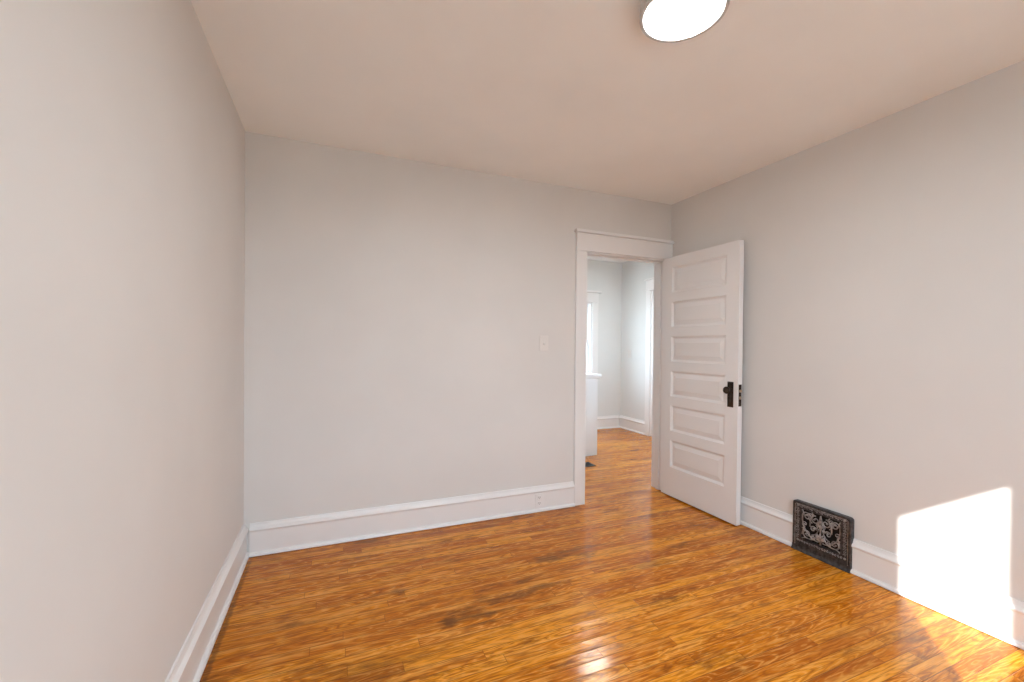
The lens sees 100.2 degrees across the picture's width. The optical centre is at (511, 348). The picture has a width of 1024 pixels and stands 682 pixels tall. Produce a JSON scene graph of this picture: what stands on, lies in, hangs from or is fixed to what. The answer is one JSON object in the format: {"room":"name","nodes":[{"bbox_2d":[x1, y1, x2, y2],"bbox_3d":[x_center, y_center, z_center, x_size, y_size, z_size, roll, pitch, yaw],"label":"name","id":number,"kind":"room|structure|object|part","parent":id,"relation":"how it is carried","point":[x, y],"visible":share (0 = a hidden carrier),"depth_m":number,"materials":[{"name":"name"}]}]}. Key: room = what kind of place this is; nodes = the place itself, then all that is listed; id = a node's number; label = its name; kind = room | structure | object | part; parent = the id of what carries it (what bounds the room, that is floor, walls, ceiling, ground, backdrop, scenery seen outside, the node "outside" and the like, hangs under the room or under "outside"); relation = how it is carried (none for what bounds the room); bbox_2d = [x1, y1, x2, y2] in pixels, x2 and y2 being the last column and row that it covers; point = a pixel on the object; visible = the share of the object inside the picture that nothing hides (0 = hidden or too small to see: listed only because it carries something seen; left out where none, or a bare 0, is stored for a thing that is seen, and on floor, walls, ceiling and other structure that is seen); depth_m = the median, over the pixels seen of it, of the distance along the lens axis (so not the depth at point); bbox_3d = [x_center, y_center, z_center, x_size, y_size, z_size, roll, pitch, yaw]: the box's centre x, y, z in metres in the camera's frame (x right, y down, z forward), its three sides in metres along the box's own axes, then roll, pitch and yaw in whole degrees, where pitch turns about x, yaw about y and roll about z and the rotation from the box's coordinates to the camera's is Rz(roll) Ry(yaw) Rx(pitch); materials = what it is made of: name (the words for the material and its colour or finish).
{"room":"empty bedroom","nodes":[
{"label":"empty bedroom","id":0,"kind":"room"},
{"bbox_2d":[0,0,244,681],"bbox_3d":[-0.929,-0.002,0.740,0.150,2.558,4.180,0,0,-23],"label":"wall","id":1,"kind":"structure","parent":0,"point":[122,131],"depth_m":1.04,"materials":[{"name":"beige paint"}]},
{"bbox_2d":[165,524,248,681],"bbox_3d":[-0.858,1.179,0.794,0.034,0.192,3.898,0,0,-23],"label":"baseboard","id":2,"kind":"structure","parent":1,"relation":"attached to","point":[190,663],"depth_m":1.83,"materials":[{"name":"white paint"}]},
{"bbox_2d":[243,131,671,551],"bbox_3d":[0.538,-0.009,3.542,4.709,2.558,0.130,0,0,-23],"label":"wall","id":3,"kind":"structure","parent":0,"point":[397,311],"depth_m":2.94,"materials":[{"name":"beige paint"}]},
{"bbox_2d":[249,481,574,556],"bbox_3d":[-0.542,1.165,3.018,2.256,0.192,0.034,0,0,-23],"label":"baseboard","id":4,"kind":"structure","parent":3,"relation":"attached to","point":[297,533],"depth_m":2.92,"materials":[{"name":"white paint"}]},
{"bbox_2d":[535,493,542,506],"bbox_3d":[0.212,1.180,3.325,0.068,0.104,0.006,0,0,-23],"label":"wall outlet","id":5,"kind":"object","parent":3,"relation":"attached to","point":[538,497],"visible":1,"depth_m":3.32,"materials":[{"name":"white paint"}]},
{"bbox_2d":[540,336,547,350],"bbox_3d":[0.252,-0.039,3.343,0.074,0.118,0.017,0,0,-23],"label":"light switch","id":6,"kind":"object","parent":3,"relation":"attached to","point":[543,339],"visible":1,"depth_m":3.35,"materials":[{"name":"white plastic"}]},
{"bbox_2d":[573,228,673,505],"bbox_3d":[0.950,0.158,3.716,1.058,2.230,0.220,0,0,-23],"label":"door frame","id":7,"kind":"structure","parent":3,"relation":"attached to","point":[589,243],"depth_m":3.56,"materials":[{"name":"white paint"}]},
{"bbox_3d":[0.553,0.242,3.469,0.100,2.058,0.020,0,0,-23],"label":"casing","id":8,"kind":"part","parent":7,"relation":"part of","materials":[{"name":"white paint"}]},
{"bbox_3d":[0.971,-0.857,3.629,0.983,0.143,0.024,0,0,-23],"label":"head casing","id":9,"kind":"part","parent":7,"relation":"part of","materials":[{"name":"white paint"}]},
{"bbox_3d":[1.347,0.245,3.963,0.099,2.058,0.020,0,0,-23],"label":"casing","id":10,"kind":"part","parent":7,"relation":"part of","materials":[{"name":"white paint"}]},
{"bbox_2d":[585,372,601,455],"bbox_3d":[0.046,0.771,5.370,1.614,0.962,1.374,0,0,-23],"label":"wall","id":11,"kind":"structure","parent":0,"point":[591,378],"depth_m":5.03,"materials":[{"name":"white paint"}]},
{"bbox_2d":[587,259,621,416],"bbox_3d":[0.083,-0.060,6.201,3.510,2.613,0.150,0,0,-23],"label":"wall","id":12,"kind":"structure","parent":0,"point":[604,276],"depth_m":6.71,"materials":[{"name":"paint"}]},
{"bbox_2d":[586,290,601,378],"bbox_3d":[0.811,-0.167,6.470,1.150,1.436,0.210,0,0,-23],"label":"window","id":13,"kind":"structure","parent":12,"relation":"in","point":[592,296],"depth_m":6.59,"materials":[{"name":"white paint"}]},
{"bbox_3d":[0.798,0.151,6.497,0.818,0.560,0.034,0,0,-23],"label":"sash","id":14,"kind":"part","parent":13,"relation":"part of","materials":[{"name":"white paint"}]},
{"bbox_3d":[0.799,-0.129,6.498,0.859,1.159,0.150,0,0,-23],"label":"frame","id":15,"kind":"part","parent":13,"relation":"part of","materials":[{"name":"white paint"}]},
{"bbox_3d":[0.833,-0.211,6.416,1.070,1.285,0.024,0,0,-23],"label":"casing","id":16,"kind":"part","parent":13,"relation":"part of","materials":[{"name":"white paint"}]},
{"bbox_2d":[597,415,619,428],"bbox_3d":[1.099,1.154,6.536,1.294,0.192,0.034,0,0,-23],"label":"baseboard","id":17,"kind":"structure","parent":12,"relation":"attached to","point":[603,422],"depth_m":6.70,"materials":[{"name":"white paint"}]},
{"bbox_2d":[587,257,626,262],"bbox_3d":[0.573,-1.427,5.041,3.810,0.145,2.640,0,0,-23],"label":"ceiling","id":18,"kind":"structure","parent":0,"point":[589,258],"depth_m":6.56,"materials":[{"name":"paint"}]},
{"bbox_2d":[191,0,1023,204],"bbox_3d":[1.327,-1.367,1.662,5.009,0.200,4.180,0,0,-23],"label":"ceiling","id":19,"kind":"structure","parent":0,"point":[568,93],"depth_m":2.01,"materials":[{"name":"paint"}]},
{"bbox_2d":[639,0,729,42],"bbox_3d":[0.620,-1.242,1.552,0.304,0.061,0.304,0,0,-23],"label":"ceiling light","id":20,"kind":"object","parent":19,"relation":"attached to","point":[664,21],"visible":1,"depth_m":1.57,"materials":[{"name":"white glass"}]},
{"bbox_2d":[200,428,1023,681],"bbox_3d":[0.796,1.337,2.901,5.009,0.120,6.820,0,0,-23],"label":"floor","id":21,"kind":"structure","parent":0,"point":[633,582],"depth_m":2.08,"materials":[{"name":"brown wood"}]},
{"bbox_2d":[585,462,595,466],"bbox_3d":[0.737,1.261,4.619,0.300,0.006,0.150,0,0,-23],"label":"floor vent","id":22,"kind":"object","parent":21,"relation":"in","point":[587,464],"visible":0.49,"depth_m":4.64,"materials":[{"name":"metal"}]},
{"bbox_2d":[620,261,653,436],"bbox_3d":[2.250,-0.037,5.753,0.150,2.613,2.640,0,0,-23],"label":"wall","id":23,"kind":"structure","parent":0,"point":[633,307],"depth_m":6.51,"materials":[{"name":"paint"}]},
{"bbox_2d":[619,415,644,434],"bbox_3d":[1.820,1.161,6.530,0.034,0.192,0.599,0,0,-23],"label":"baseboard","id":24,"kind":"structure","parent":23,"relation":"attached to","point":[631,424],"depth_m":6.52,"materials":[{"name":"white paint"}]},
{"bbox_2d":[644,277,653,435],"bbox_3d":[2.097,0.132,5.865,0.044,2.270,0.856,0,0,-23],"label":"door frame","id":25,"kind":"structure","parent":23,"relation":"attached to","point":[649,282],"depth_m":6.19,"materials":[{"name":"white paint"}]},
{"bbox_3d":[2.116,-0.903,5.861,0.024,0.143,0.820,0,0,-23],"label":"head casing","id":26,"kind":"part","parent":25,"relation":"part of","materials":[{"name":"white paint"}]},
{"bbox_2d":[650,291,653,435],"bbox_3d":[2.112,0.221,5.872,0.014,2.070,0.618,0,0,-23],"label":"door","id":27,"kind":"structure","parent":23,"relation":"in","point":[652,292],"depth_m":6.13,"materials":[{"name":"white paint"}]},
{"bbox_2d":[661,240,743,525],"bbox_3d":[1.477,0.245,3.419,0.134,2.046,0.786,0,0,-22],"label":"door","id":28,"kind":"structure","parent":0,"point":[702,355],"depth_m":3.35,"materials":[{"name":"white paint"}]},
{"bbox_3d":[1.563,0.303,3.107,0.054,0.053,0.053,0,0,-22],"label":"knob","id":29,"kind":"part","parent":28,"relation":"part of","materials":[{"name":"brown metal"}]},
{"bbox_3d":[1.588,0.336,3.117,0.006,0.185,0.050,0,0,-22],"label":"escutcheon plate","id":30,"kind":"part","parent":28,"relation":"part of","materials":[{"name":"brown metal"}]},
{"bbox_3d":[1.634,0.338,3.070,0.028,0.157,0.002,0,0,-22],"label":"latch plate","id":31,"kind":"part","parent":28,"relation":"part of","materials":[{"name":"black metal"}]},
{"bbox_2d":[671,60,1023,601],"bbox_3d":[2.250,0.018,1.991,0.130,2.558,4.050,0,0,-23],"label":"wall","id":32,"kind":"structure","parent":0,"point":[883,357],"depth_m":2.30,"materials":[{"name":"beige paint"}]},
{"bbox_2d":[791,499,853,572],"bbox_3d":[1.888,1.133,2.619,0.042,0.312,0.340,0,0,-23],"label":"air vent","id":33,"kind":"object","parent":32,"relation":"in","point":[825,535],"visible":1,"depth_m":2.60,"materials":[{"name":"metal"}]},
{"bbox_2d":[740,496,1023,649],"bbox_3d":[2.139,1.197,2.025,0.034,0.192,3.873,0,0,-23],"label":"baseboard","id":34,"kind":"structure","parent":32,"relation":"attached to","point":[1000,616],"depth_m":2.16,"materials":[{"name":"white paint"}]}
]}

